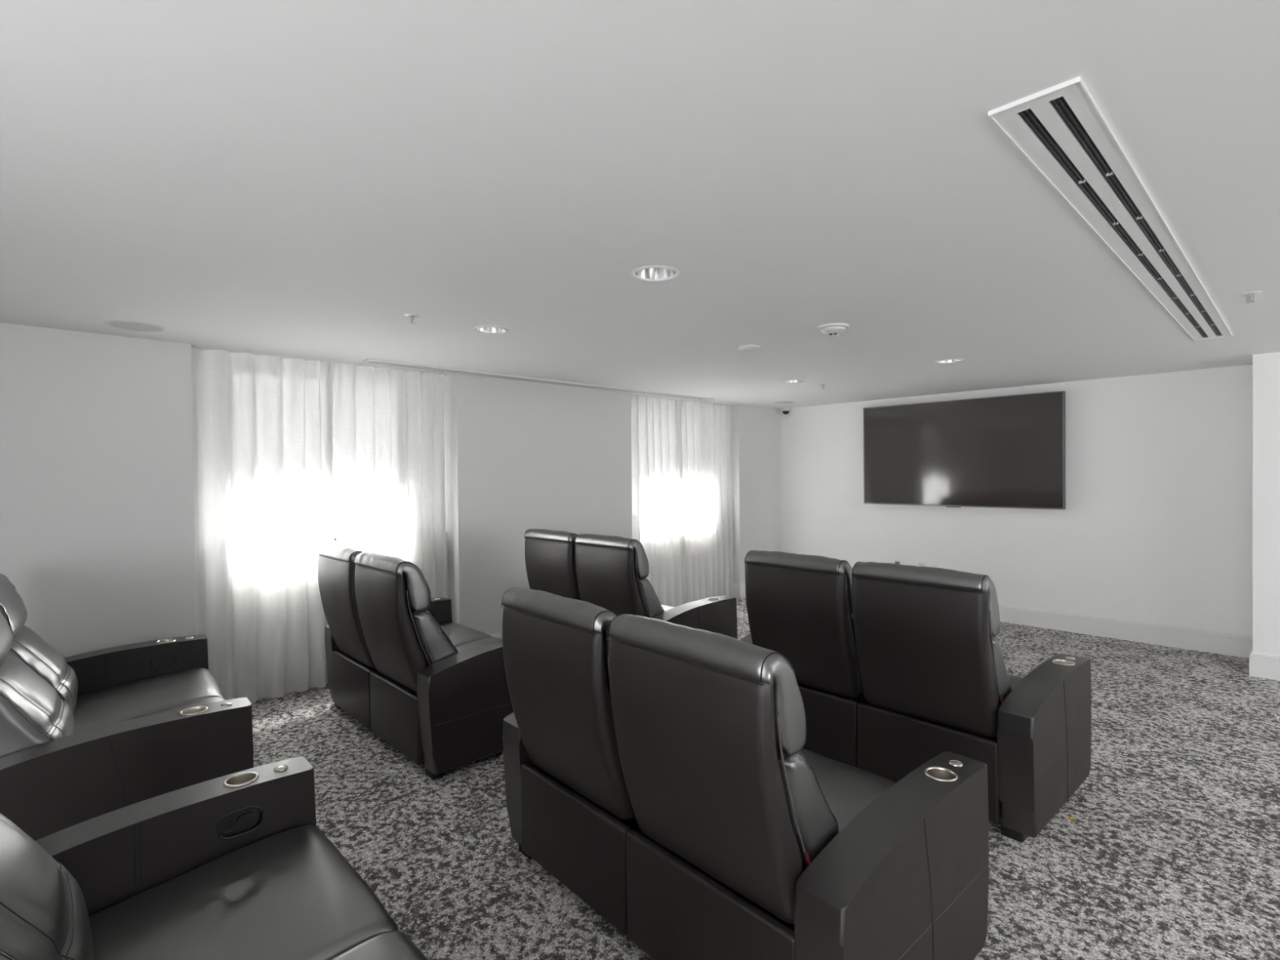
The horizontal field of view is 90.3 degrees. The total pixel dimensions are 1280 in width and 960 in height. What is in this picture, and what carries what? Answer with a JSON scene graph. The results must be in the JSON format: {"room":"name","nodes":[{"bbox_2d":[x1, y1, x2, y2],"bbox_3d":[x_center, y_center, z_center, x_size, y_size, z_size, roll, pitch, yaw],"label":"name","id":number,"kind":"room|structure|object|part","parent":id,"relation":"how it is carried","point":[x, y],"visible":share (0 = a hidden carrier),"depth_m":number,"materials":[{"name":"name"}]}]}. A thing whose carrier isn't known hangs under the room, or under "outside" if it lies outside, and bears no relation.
{"room":"home theater room","nodes":[
{"label":"home theater room","id":0,"kind":"room"},
{"bbox_2d":[0,322,780,699],"bbox_3d":[-1.613,0.320,5.604,9.267,2.440,0.451,-1,1,-44],"label":"wall","id":1,"kind":"structure","parent":0,"point":[97,517],"depth_m":4.00,"materials":[{"name":"white paint"}]},
{"bbox_2d":[488,582,746,638],"bbox_3d":[-1.442,1.447,5.590,9.067,0.184,0.229,-1,1,-44],"label":"baseboard","id":2,"kind":"structure","parent":1,"relation":"attached to","point":[739,589],"depth_m":8.03,"materials":[{"name":"white paint"}]},
{"bbox_2d":[0,0,1279,408],"bbox_3d":[1.459,-0.973,2.487,9.467,0.150,9.200,-1,1,-44],"label":"ceiling","id":3,"kind":"structure","parent":0,"point":[283,179],"depth_m":1.88,"materials":[{"name":"white paint"}]},
{"bbox_2d":[105,320,165,332],"bbox_3d":[-2.849,-0.867,3.602,0.270,0.006,0.270,-1,1,-44],"label":"ceiling speaker","id":4,"kind":"object","parent":3,"relation":"attached to","point":[124,325],"visible":1,"depth_m":3.59,"materials":[{"name":"white plastic"}]},
{"bbox_2d":[191,346,333,702],"bbox_3d":[-2.636,0.334,4.502,0.873,2.420,0.121,-1,1,-44],"label":"sheer curtain","id":5,"kind":"object","parent":3,"relation":"hanging from","point":[263,444],"visible":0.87,"depth_m":4.49,"materials":[{"name":"white fabric"}]},
{"bbox_2d":[331,364,446,598],"bbox_3d":[-2.003,0.323,5.111,0.918,2.421,0.125,-1,1,-41],"label":"sheer curtain","id":6,"kind":"object","parent":3,"relation":"hanging from","point":[388,438],"visible":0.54,"depth_m":5.13,"materials":[{"name":"white fabric"}]},
{"bbox_2d":[404,313,419,324],"bbox_3d":[-1.222,-0.860,3.413,0.080,0.046,0.080,-1,1,-44],"label":"sprinkler","id":7,"kind":"object","parent":3,"relation":"attached to","point":[411,316],"visible":1,"depth_m":3.40,"materials":[{"name":"white metal"}]},
{"bbox_2d":[472,325,509,333],"bbox_3d":[-0.879,-0.936,3.763,0.210,0.106,0.210,-1,1,-44],"label":"recessed light","id":8,"kind":"object","parent":3,"relation":"in","point":[481,329],"visible":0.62,"depth_m":3.83,"materials":[{"name":"white plastic"}]},
{"bbox_2d":[358,358,713,400],"bbox_3d":[-0.636,-0.908,6.079,3.918,0.011,0.183,-1,1,-44],"label":"track","id":9,"kind":"object","parent":3,"relation":"in","point":[369,362],"visible":1,"depth_m":5.63,"materials":[{"name":"white metal"}]},
{"bbox_3d":[-1.347,-0.895,5.404,1.958,0.011,0.183,-1,1,-44],"label":"frame","id":10,"kind":"part","parent":9,"relation":"part of","materials":[{"name":"white paint"}]},
{"bbox_3d":[0.074,-0.921,6.753,1.958,0.011,0.183,-1,1,-44],"label":"frame","id":11,"kind":"part","parent":9,"relation":"part of","materials":[{"name":"white paint"}]},
{"bbox_2d":[631,265,679,281],"bbox_3d":[0.067,-0.935,2.737,0.210,0.106,0.210,-1,1,-44],"label":"recessed light","id":12,"kind":"object","parent":3,"relation":"in","point":[652,273],"visible":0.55,"depth_m":2.81,"materials":[{"name":"white plastic"}]},
{"bbox_2d":[631,395,686,607],"bbox_3d":[0.170,0.283,7.175,0.943,2.421,0.104,-1,1,-44],"label":"sheer curtain","id":13,"kind":"object","parent":3,"relation":"hanging from","point":[657,495],"visible":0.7,"depth_m":7.21,"materials":[{"name":"white fabric"}]},
{"bbox_2d":[679,400,733,603],"bbox_3d":[0.794,0.273,7.764,0.936,2.422,0.117,-1,1,-44],"label":"sheer curtain","id":14,"kind":"object","parent":3,"relation":"hanging from","point":[705,428],"visible":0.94,"depth_m":7.76,"materials":[{"name":"white fabric"}]},
{"bbox_2d":[738,345,760,351],"bbox_3d":[0.751,-0.903,4.363,0.150,0.012,0.150,-1,1,-44],"label":"cover plate","id":15,"kind":"object","parent":3,"relation":"attached to","point":[747,348],"visible":1,"depth_m":4.33,"materials":[{"name":"white plastic"}]},
{"bbox_2d":[773,400,795,404],"bbox_3d":[1.758,-0.948,7.776,0.270,0.006,0.270,-1,1,-44],"label":"ceiling speaker","id":16,"kind":"object","parent":3,"relation":"attached to","point":[779,402],"visible":1,"depth_m":7.74,"materials":[{"name":"white plastic"}]},
{"bbox_2d":[773,401,794,403],"bbox_3d":[1.758,-0.947,7.776,0.241,0.002,0.241,-1,1,-10],"label":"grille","id":17,"kind":"object","parent":16,"relation":"attached to","point":[774,402],"depth_m":7.75,"materials":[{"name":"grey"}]},
{"bbox_2d":[780,407,791,414],"bbox_3d":[1.935,-0.915,8.454,0.144,0.088,0.144,-1,1,-44],"label":"security camera","id":18,"kind":"object","parent":3,"relation":"attached to","point":[785,411],"visible":1,"depth_m":8.41,"materials":[{"name":"white plastic"}]},
{"bbox_2d":[783,379,806,382],"bbox_3d":[1.456,-0.978,5.987,0.210,0.106,0.210,-1,1,-44],"label":"recessed light","id":19,"kind":"object","parent":3,"relation":"in","point":[788,380],"visible":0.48,"depth_m":6.05,"materials":[{"name":"white plastic"}]},
{"bbox_2d":[819,383,827,389],"bbox_3d":[1.798,-0.914,6.242,0.080,0.046,0.080,-1,1,-44],"label":"sprinkler","id":20,"kind":"object","parent":3,"relation":"attached to","point":[822,384],"visible":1,"depth_m":6.23,"materials":[{"name":"white metal"}]},
{"bbox_2d":[817,322,848,337],"bbox_3d":[1.141,-0.876,3.764,0.180,0.063,0.180,-1,1,-44],"label":"smoke detector","id":21,"kind":"object","parent":3,"relation":"attached to","point":[832,330],"visible":1,"depth_m":3.72,"materials":[{"name":"white plastic"}]},
{"bbox_2d":[934,358,964,364],"bbox_3d":[2.413,-0.977,4.971,0.210,0.106,0.210,-1,1,-44],"label":"recessed light","id":22,"kind":"object","parent":3,"relation":"in","point":[949,360],"visible":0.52,"depth_m":5.03,"materials":[{"name":"white plastic"}]},
{"bbox_2d":[987,75,1232,341],"bbox_3d":[2.322,-0.903,2.811,3.926,0.011,0.186,-1,1,-44],"label":"ceiling vent","id":23,"kind":"object","parent":3,"relation":"in","point":[1061,130],"visible":1,"depth_m":1.94,"materials":[{"name":"white metal"}]},
{"bbox_3d":[1.620,-0.891,2.145,1.991,0.011,0.186,-1,1,-44],"label":"frame","id":24,"kind":"part","parent":23,"relation":"part of","materials":[{"name":"white paint"}]},
{"bbox_3d":[3.045,-0.916,3.498,1.933,0.011,0.186,-1,1,-44],"label":"frame","id":25,"kind":"part","parent":23,"relation":"part of","materials":[{"name":"white paint"}]},
{"bbox_2d":[1239,291,1261,303],"bbox_3d":[3.001,-0.895,3.133,0.080,0.046,0.080,-1,1,-44],"label":"sprinkler","id":26,"kind":"object","parent":3,"relation":"attached to","point":[1251,294],"visible":1,"depth_m":3.13,"materials":[{"name":"white metal"}]},
{"bbox_2d":[250,597,1279,959],"bbox_3d":[1.482,1.592,2.512,9.467,0.100,9.200,-1,1,-44],"label":"floor","id":27,"kind":"structure","parent":0,"point":[1170,850],"depth_m":2.77,"materials":[{"name":"carpet"}]},
{"bbox_2d":[0,573,253,840],"bbox_3d":[-2.492,1.001,2.956,0.990,1.144,1.594,-1,1,-40],"label":"loveseat","id":28,"kind":"object","parent":27,"relation":"on","point":[87,735],"visible":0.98,"depth_m":2.52,"materials":[{"name":"leather"}]},
{"bbox_2d":[0,652,74,758],"bbox_3d":[-2.468,0.937,2.538,0.313,0.469,0.617,-1,1,-40],"label":"lumbar pillow","id":29,"kind":"object","parent":28,"relation":"on","point":[33,713],"depth_m":2.40,"materials":[{"name":"leather"}]},
{"bbox_2d":[8,625,78,715],"bbox_3d":[-2.901,0.935,3.048,0.312,0.469,0.617,-1,1,-40],"label":"lumbar pillow","id":30,"kind":"object","parent":28,"relation":"on","point":[28,646],"depth_m":2.96,"materials":[{"name":"leather"}]},
{"bbox_3d":[-1.991,1.234,2.428,0.876,0.589,0.139,-1,1,-40],"label":"armrest","id":31,"kind":"part","parent":28,"relation":"part of","materials":[{"name":"leather"}]},
{"bbox_3d":[-2.930,1.232,3.538,0.876,0.589,0.139,-1,1,-40],"label":"armrest","id":32,"kind":"part","parent":28,"relation":"part of","materials":[{"name":"leather"}]},
{"bbox_2d":[73,667,224,733],"bbox_3d":[-2.607,1.173,3.291,0.722,0.172,0.653,-1,1,-40],"label":"seat cushion","id":33,"kind":"object","parent":28,"relation":"on","point":[101,701],"depth_m":3.29,"materials":[{"name":"leather"}]},
{"bbox_2d":[149,653,177,669],"bbox_3d":[-2.718,1.035,3.635,0.128,0.083,0.014,-1,1,-40],"label":"switch","id":34,"kind":"object","parent":28,"relation":"attached to","point":[157,661],"depth_m":3.63,"materials":[{"name":"black plastic"}]},
{"bbox_2d":[106,697,226,725],"bbox_3d":[-2.181,1.173,2.788,0.722,0.173,0.653,-1,1,-40],"label":"seat cushion","id":35,"kind":"object","parent":28,"relation":"on","point":[202,700],"depth_m":3.10,"materials":[{"name":"leather"}]},
{"bbox_2d":[0,755,428,959],"bbox_3d":[-0.949,1.004,1.270,0.990,1.142,1.594,-1,1,-44],"label":"loveseat","id":36,"kind":"object","parent":27,"relation":"on","point":[238,865],"visible":1,"depth_m":1.69,"materials":[{"name":"leather"}]},
{"bbox_2d":[0,813,93,959],"bbox_3d":[-1.362,0.937,1.339,0.314,0.469,0.617,-1,1,-44],"label":"lumbar pillow","id":37,"kind":"object","parent":36,"relation":"on","point":[44,913],"depth_m":1.31,"materials":[{"name":"leather"}]},
{"bbox_3d":[-1.420,1.234,1.827,0.876,0.589,0.139,-1,1,-44],"label":"armrest","id":38,"kind":"part","parent":36,"relation":"part of","materials":[{"name":"leather"}]},
{"bbox_2d":[216,805,264,839],"bbox_3d":[-1.213,1.038,1.935,0.128,0.083,0.014,-1,1,-44],"label":"switch","id":39,"kind":"object","parent":36,"relation":"attached to","point":[233,822],"depth_m":1.93,"materials":[{"name":"black plastic"}]},
{"bbox_2d":[88,824,399,959],"bbox_3d":[-1.083,1.176,1.598,0.723,0.171,0.653,-1,1,-44],"label":"seat cushion","id":40,"kind":"object","parent":36,"relation":"on","point":[267,891],"depth_m":1.66,"materials":[{"name":"leather"}]},
{"bbox_2d":[330,930,428,959],"bbox_3d":[-0.628,1.176,1.121,0.724,0.171,0.653,-1,1,-44],"label":"seat cushion","id":41,"kind":"object","parent":36,"relation":"on","point":[373,944],"depth_m":1.50,"materials":[{"name":"leather"}]},
{"bbox_2d":[316,543,513,779],"bbox_3d":[-1.333,0.980,4.082,0.990,1.144,1.594,-1,1,-44],"label":"loveseat","id":42,"kind":"object","parent":27,"relation":"on","point":[433,687],"visible":0.96,"depth_m":3.47,"materials":[{"name":"leather"}]},
{"bbox_3d":[-1.853,0.815,4.048,0.196,0.687,0.625,-1,1,-44],"label":"seat","id":43,"kind":"part","parent":42,"relation":"part of","materials":[{"name":"leather"}]},
{"bbox_3d":[-1.835,1.322,4.061,0.033,0.353,0.656,-1,1,-44],"label":"panel","id":44,"kind":"part","parent":42,"relation":"part of","materials":[{"name":"leather"}]},
{"bbox_3d":[-1.805,1.211,4.637,0.876,0.589,0.139,-1,1,-44],"label":"armrest","id":45,"kind":"part","parent":42,"relation":"part of","materials":[{"name":"leather"}]},
{"bbox_3d":[-1.298,1.358,4.115,0.814,0.237,1.310,-1,1,-44],"label":"frame","id":46,"kind":"part","parent":42,"relation":"part of","materials":[{"name":"black leather"}]},
{"bbox_3d":[-1.391,0.816,3.564,0.196,0.687,0.625,-1,1,-44],"label":"seat","id":47,"kind":"part","parent":42,"relation":"part of","materials":[{"name":"leather"}]},
{"bbox_3d":[-1.378,1.323,3.582,0.033,0.353,0.656,-1,1,-44],"label":"panel","id":48,"kind":"part","parent":42,"relation":"part of","materials":[{"name":"leather"}]},
{"bbox_2d":[407,608,458,666],"bbox_3d":[-1.285,0.915,3.666,0.313,0.469,0.617,-1,1,-44],"label":"backrest","id":49,"kind":"object","parent":42,"relation":"on","point":[429,644],"depth_m":3.39,"materials":[{"name":"leather"}]},
{"bbox_2d":[438,622,492,647],"bbox_3d":[-1.467,1.152,4.409,0.722,0.172,0.653,-1,1,-44],"label":"seat cushion","id":50,"kind":"object","parent":42,"relation":"on","point":[459,634],"depth_m":4.42,"materials":[{"name":"leather"}]},
{"bbox_3d":[-0.801,1.212,3.584,0.876,0.589,0.139,-1,1,-44],"label":"armrest","id":51,"kind":"part","parent":42,"relation":"part of","materials":[{"name":"leather"}]},
{"bbox_2d":[455,636,502,652],"bbox_3d":[-1.012,1.152,3.932,0.722,0.173,0.653,-1,1,-44],"label":"seat cushion","id":52,"kind":"object","parent":42,"relation":"on","point":[464,646],"depth_m":4.22,"materials":[{"name":"leather"}]},
{"bbox_2d":[524,528,737,638],"bbox_3d":[-0.154,0.960,5.103,0.990,1.144,1.594,-1,1,-44],"label":"loveseat","id":53,"kind":"object","parent":27,"relation":"on","point":[608,572],"visible":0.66,"depth_m":4.61,"materials":[{"name":"leather"}]},
{"bbox_3d":[-0.673,0.795,5.068,0.196,0.687,0.625,-1,1,-44],"label":"seat","id":54,"kind":"part","parent":53,"relation":"part of","materials":[{"name":"leather"}]},
{"bbox_3d":[-0.210,0.796,4.585,0.196,0.687,0.625,-1,1,-44],"label":"seat","id":55,"kind":"part","parent":53,"relation":"part of","materials":[{"name":"leather"}]},
{"bbox_2d":[635,577,664,617],"bbox_3d":[-0.104,0.895,4.687,0.313,0.469,0.617,-1,1,-44],"label":"lumbar pillow","id":56,"kind":"object","parent":53,"relation":"on","point":[648,605],"depth_m":4.41,"materials":[{"name":"leather"}]},
{"bbox_2d":[661,604,673,611],"bbox_3d":[0.167,1.132,4.954,0.722,0.173,0.653,-1,1,-44],"label":"seat cushion","id":57,"kind":"object","parent":53,"relation":"on","point":[665,607],"depth_m":5.23,"materials":[{"name":"leather"}]},
{"bbox_3d":[0.380,1.192,4.607,0.876,0.589,0.139,-1,1,-44],"label":"armrest","id":58,"kind":"part","parent":53,"relation":"part of","materials":[{"name":"leather"}]},
{"bbox_2d":[500,586,988,959],"bbox_3d":[0.246,0.982,2.346,0.990,1.144,1.594,-1,1,-41],"label":"loveseat","id":59,"kind":"object","parent":27,"relation":"on","point":[662,772],"visible":1,"depth_m":1.85,"materials":[{"name":"leather"}]},
{"bbox_3d":[-0.204,1.213,2.919,0.876,0.589,0.139,-1,1,-41],"label":"armrest","id":60,"kind":"part","parent":59,"relation":"part of","materials":[{"name":"leather"}]},
{"bbox_3d":[-0.274,0.818,2.332,0.196,0.687,0.625,-1,1,-41],"label":"seat","id":61,"kind":"part","parent":59,"relation":"part of","materials":[{"name":"leather"}]},
{"bbox_3d":[-0.256,1.324,2.344,0.033,0.353,0.656,-1,1,-41],"label":"panel","id":62,"kind":"part","parent":59,"relation":"part of","materials":[{"name":"leather"}]},
{"bbox_3d":[0.282,1.360,2.379,0.814,0.237,1.310,-1,1,-41],"label":"frame","id":63,"kind":"part","parent":59,"relation":"part of","materials":[{"name":"black leather"}]},
{"bbox_3d":[0.169,0.818,1.831,0.196,0.687,0.625,-1,1,-41],"label":"seat","id":64,"kind":"part","parent":59,"relation":"part of","materials":[{"name":"leather"}]},
{"bbox_3d":[0.182,1.325,1.849,0.033,0.353,0.656,-1,1,-41],"label":"panel","id":65,"kind":"part","parent":59,"relation":"part of","materials":[{"name":"leather"}]},
{"bbox_2d":[776,751,839,871],"bbox_3d":[0.279,0.918,1.929,0.313,0.469,0.617,-1,1,-41],"label":"lumbar pillow","id":66,"kind":"object","parent":59,"relation":"on","point":[810,824],"depth_m":1.64,"materials":[{"name":"leather"}]},
{"bbox_2d":[800,747,895,831],"bbox_3d":[0.561,1.155,2.184,0.722,0.173,0.653,-1,1,-41],"label":"seat cushion","id":67,"kind":"object","parent":59,"relation":"on","point":[847,789],"depth_m":2.23,"materials":[{"name":"leather"}]},
{"bbox_3d":[0.759,1.215,1.829,0.876,0.589,0.139,-1,1,-41],"label":"armrest","id":68,"kind":"part","parent":59,"relation":"part of","materials":[{"name":"leather"}]},
{"bbox_2d":[740,550,1091,842],"bbox_3d":[1.387,0.962,3.483,0.990,1.144,1.594,-1,1,-42],"label":"loveseat","id":69,"kind":"object","parent":27,"relation":"on","point":[896,667],"visible":0.98,"depth_m":2.98,"materials":[{"name":"leather"}]},
{"bbox_3d":[0.933,1.192,4.054,0.876,0.589,0.139,-1,1,-42],"label":"armrest","id":70,"kind":"part","parent":69,"relation":"part of","materials":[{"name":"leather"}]},
{"bbox_3d":[0.867,0.797,3.467,0.196,0.687,0.625,-1,1,-42],"label":"seat","id":71,"kind":"part","parent":69,"relation":"part of","materials":[{"name":"leather"}]},
{"bbox_3d":[0.885,1.303,3.479,0.033,0.353,0.656,-1,1,-42],"label":"panel","id":72,"kind":"part","parent":69,"relation":"part of","materials":[{"name":"leather"}]},
{"bbox_2d":[797,684,872,706],"bbox_3d":[1.264,1.133,3.815,0.722,0.172,0.653,-1,1,-42],"label":"seat cushion","id":73,"kind":"object","parent":69,"relation":"on","point":[860,698],"depth_m":3.39,"materials":[{"name":"leather"}]},
{"bbox_2d":[846,612,863,692],"bbox_3d":[0.976,0.896,3.565,0.312,0.469,0.617,-1,1,-42],"label":"lumbar pillow","id":74,"kind":"object","parent":69,"relation":"on","point":[854,684],"depth_m":3.25,"materials":[{"name":"leather"}]},
{"bbox_3d":[1.313,0.797,2.968,0.196,0.687,0.625,-1,1,-42],"label":"seat","id":75,"kind":"part","parent":69,"relation":"part of","materials":[{"name":"leather"}]},
{"bbox_3d":[1.326,1.304,2.986,0.033,0.353,0.656,-1,1,-42],"label":"panel","id":76,"kind":"part","parent":69,"relation":"part of","materials":[{"name":"leather"}]},
{"bbox_2d":[872,673,1023,741],"bbox_3d":[1.703,1.134,3.324,0.722,0.173,0.653,-1,1,-42],"label":"seat cushion","id":77,"kind":"object","parent":69,"relation":"on","point":[1014,680],"depth_m":3.28,"materials":[{"name":"leather"}]},
{"bbox_2d":[989,635,1011,706],"bbox_3d":[1.422,0.897,3.066,0.313,0.469,0.617,-1,1,-42],"label":"lumbar pillow","id":78,"kind":"object","parent":69,"relation":"on","point":[1001,686],"depth_m":2.78,"materials":[{"name":"leather"}]},
{"bbox_3d":[1.903,1.194,2.969,0.876,0.589,0.139,-1,1,-42],"label":"armrest","id":79,"kind":"part","parent":69,"relation":"part of","materials":[{"name":"leather"}]},
{"bbox_2d":[779,364,1252,635],"bbox_3d":[4.831,0.262,5.690,0.200,2.440,9.200,-1,1,-44],"label":"wall","id":80,"kind":"structure","parent":0,"point":[1154,526],"depth_m":6.02,"materials":[{"name":"white paint"}]},
{"bbox_2d":[918,562,924,566],"bbox_3d":[3.209,1.003,7.260,0.009,0.116,0.072,-1,1,-44],"label":"wall outlet","id":81,"kind":"object","parent":80,"relation":"attached to","point":[920,564],"visible":0.41,"depth_m":7.26,"materials":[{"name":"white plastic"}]},
{"bbox_2d":[930,564,937,568],"bbox_3d":[3.306,1.003,7.159,0.009,0.116,0.072,-1,1,-44],"label":"wall outlet","id":82,"kind":"object","parent":80,"relation":"attached to","point":[931,565],"visible":0.36,"depth_m":7.15,"materials":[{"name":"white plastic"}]},
{"bbox_2d":[862,391,1065,509],"bbox_3d":[3.427,-0.282,6.937,0.104,1.159,2.056,-1,1,-44],"label":"television","id":83,"kind":"object","parent":80,"relation":"attached to","point":[1002,451],"visible":1,"depth_m":6.78,"materials":[{"name":"black plastic"}]},
{"bbox_3d":[3.412,-0.288,6.923,0.055,1.147,2.056,-1,1,-44],"label":"casing","id":84,"kind":"part","parent":83,"relation":"part of","materials":[{"name":"black plastic"}]},
{"bbox_2d":[998,603,1252,657],"bbox_3d":[3.504,1.390,6.950,0.018,0.184,4.644,-1,1,-44],"label":"baseboard","id":85,"kind":"structure","parent":80,"relation":"attached to","point":[1206,641],"depth_m":5.86,"materials":[{"name":"white paint"}]},
{"bbox_2d":[1252,351,1279,655],"bbox_3d":[6.220,0.269,3.633,0.617,2.440,3.905,-1,1,-44],"label":"wall pier","id":86,"kind":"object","parent":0,"point":[1265,366],"visible":0.8,"depth_m":4.79,"materials":[{"name":"white paint"}]},
{"bbox_2d":[1248,647,1279,680],"bbox_3d":[6.217,1.397,3.644,0.635,0.184,3.923,-1,1,-44],"label":"baseboard","id":87,"kind":"object","parent":86,"relation":"attached to","point":[1263,665],"visible":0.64,"depth_m":4.79,"materials":[{"name":"white paint"}]}
]}

